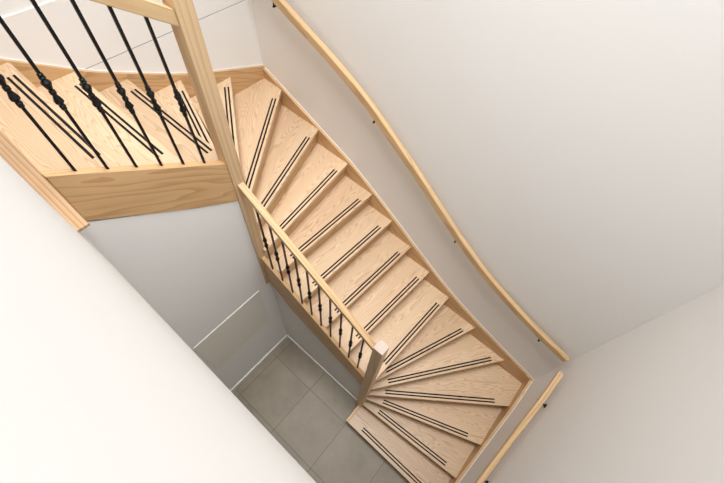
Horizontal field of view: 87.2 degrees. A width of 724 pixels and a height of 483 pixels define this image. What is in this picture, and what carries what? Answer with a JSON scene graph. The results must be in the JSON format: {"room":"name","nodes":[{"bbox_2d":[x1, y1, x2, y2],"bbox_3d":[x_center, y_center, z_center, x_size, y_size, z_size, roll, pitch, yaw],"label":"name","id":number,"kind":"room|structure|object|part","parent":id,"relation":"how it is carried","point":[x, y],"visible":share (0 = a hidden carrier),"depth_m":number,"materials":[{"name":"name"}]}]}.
{"room":"stairwell","nodes":[
{"label":"stairwell","id":0,"kind":"room"},
{"bbox_2d":[79,232,114,267],"bbox_3d":[-2.235,0.135,1.391,1.605,0.300,1.760,37,62,18],"label":"wall","id":1,"kind":"structure","parent":0,"point":[80,233],"depth_m":1.61,"materials":[{"name":"white paint"}]},
{"bbox_2d":[0,0,261,213],"bbox_3d":[-2.198,-1.345,1.507,0.120,8.920,3.987,37,62,18],"label":"wall","id":2,"kind":"structure","parent":0,"point":[26,25],"depth_m":2.60,"materials":[{"name":"white paint"}]},
{"bbox_2d":[86,0,243,68],"bbox_3d":[-2.263,-0.839,2.315,0.117,0.006,3.987,37,62,18],"label":"trim","id":3,"kind":"structure","parent":2,"relation":"attached to","point":[243,0],"depth_m":2.76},
{"bbox_2d":[0,157,315,482],"bbox_3d":[-0.075,-0.588,-0.943,2.248,5.300,0.120,37,62,18],"label":"wall","id":4,"kind":"structure","parent":0,"point":[96,386],"depth_m":0.21,"materials":[{"name":"white paint"}]},
{"bbox_2d":[81,201,286,389],"bbox_3d":[-1.756,1.129,3.053,0.076,3.500,2.612,37,62,18],"label":"wall","id":5,"kind":"structure","parent":0,"point":[195,267],"depth_m":2.65,"materials":[{"name":"white paint"}]},
{"bbox_2d":[193,291,269,369],"bbox_3d":[-1.242,0.897,3.766,0.006,0.768,0.739,37,62,18],"label":"access panel","id":6,"kind":"object","parent":5,"relation":"attached to","point":[216,348],"visible":1,"depth_m":3.71,"materials":[{"name":"white paint"}]},
{"bbox_2d":[230,335,286,391],"bbox_3d":[-1.840,2.064,4.480,0.013,0.085,2.600,37,62,18],"label":"baseboard","id":7,"kind":"structure","parent":5,"relation":"attached to","point":[285,337],"depth_m":4.80,"materials":[{"name":"white paint"}]},
{"bbox_2d":[272,285,360,398],"bbox_3d":[-0.436,1.135,4.183,1.249,1.760,0.088,37,62,18],"label":"wall","id":8,"kind":"structure","parent":0,"point":[295,327],"depth_m":4.29,"materials":[{"name":"white paint"}]},
{"bbox_2d":[287,335,356,400],"bbox_3d":[-0.519,1.615,4.866,1.235,0.085,0.013,37,62,18],"label":"baseboard","id":9,"kind":"structure","parent":8,"relation":"attached to","point":[289,337],"depth_m":4.84,"materials":[{"name":"white paint"}]},
{"bbox_2d":[232,337,408,482],"bbox_3d":[-0.946,2.099,4.650,3.853,0.120,3.867,37,62,18],"label":"floor","id":10,"kind":"structure","parent":0,"point":[304,409],"depth_m":4.58,"materials":[{"name":"grey tile"}]},
{"bbox_2d":[0,0,533,482],"bbox_3d":[-0.238,0.238,2.874,3.853,4.950,2.204,37,62,18],"label":"staircase","id":11,"kind":"structure","parent":10,"relation":"on","point":[437,386],"depth_m":3.54,"materials":[{"name":"brown wood"}]},
{"bbox_2d":[0,0,205,170],"bbox_3d":[-1.041,-0.623,1.454,0.054,1.366,0.809,37,62,18],"label":"balustrade","id":12,"kind":"object","parent":11,"relation":"on","point":[152,9],"visible":1,"depth_m":1.47,"materials":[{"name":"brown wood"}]},
{"bbox_3d":[-1.016,-0.819,1.141,0.054,0.625,0.809,37,62,18],"label":"handrail","id":13,"kind":"part","parent":12,"relation":"part of","materials":[{"name":"brown wood"}]},
{"bbox_3d":[-0.827,-0.343,2.548,0.090,2.640,0.085,37,62,18],"label":"newel post","id":14,"kind":"part","parent":11,"relation":"part of","materials":[{"name":"brown wood"}]},
{"bbox_2d":[238,182,375,368],"bbox_3d":[-0.372,0.431,2.975,1.235,1.690,0.047,37,62,18],"label":"balustrade","id":15,"kind":"object","parent":11,"relation":"on","point":[273,226],"visible":0.99,"depth_m":2.67,"materials":[{"name":"brown wood"}]},
{"bbox_3d":[0.055,1.379,3.675,0.085,2.425,0.085,37,62,18],"label":"newel post","id":16,"kind":"part","parent":11,"relation":"part of","materials":[{"name":"brown wood"}]},
{"bbox_2d":[252,0,723,378],"bbox_3d":[0.640,-1.473,1.811,4.093,8.920,0.120,37,62,18],"label":"wall","id":17,"kind":"structure","parent":0,"point":[576,147],"depth_m":2.38,"materials":[{"name":"white paint"}]},
{"bbox_2d":[271,0,569,361],"bbox_3d":[0.465,-0.548,3.131,3.746,1.955,0.090,37,62,18],"label":"wall handrail","id":18,"kind":"object","parent":17,"relation":"attached to","point":[284,7],"visible":1,"depth_m":3.07,"materials":[{"name":"brown wood"}]},
{"bbox_2d":[459,285,723,482],"bbox_3d":[0.814,0.948,0.304,0.120,8.920,3.987,37,62,18],"label":"wall","id":19,"kind":"structure","parent":0,"point":[645,405],"depth_m":2.12,"materials":[{"name":"white paint"}]},
{"bbox_2d":[474,371,563,482],"bbox_3d":[1.250,1.702,3.184,0.092,0.676,1.337,37,62,18],"label":"wall handrail","id":20,"kind":"object","parent":19,"relation":"attached to","point":[557,377],"visible":1,"depth_m":3.17,"materials":[{"name":"brown wood"}]}
]}

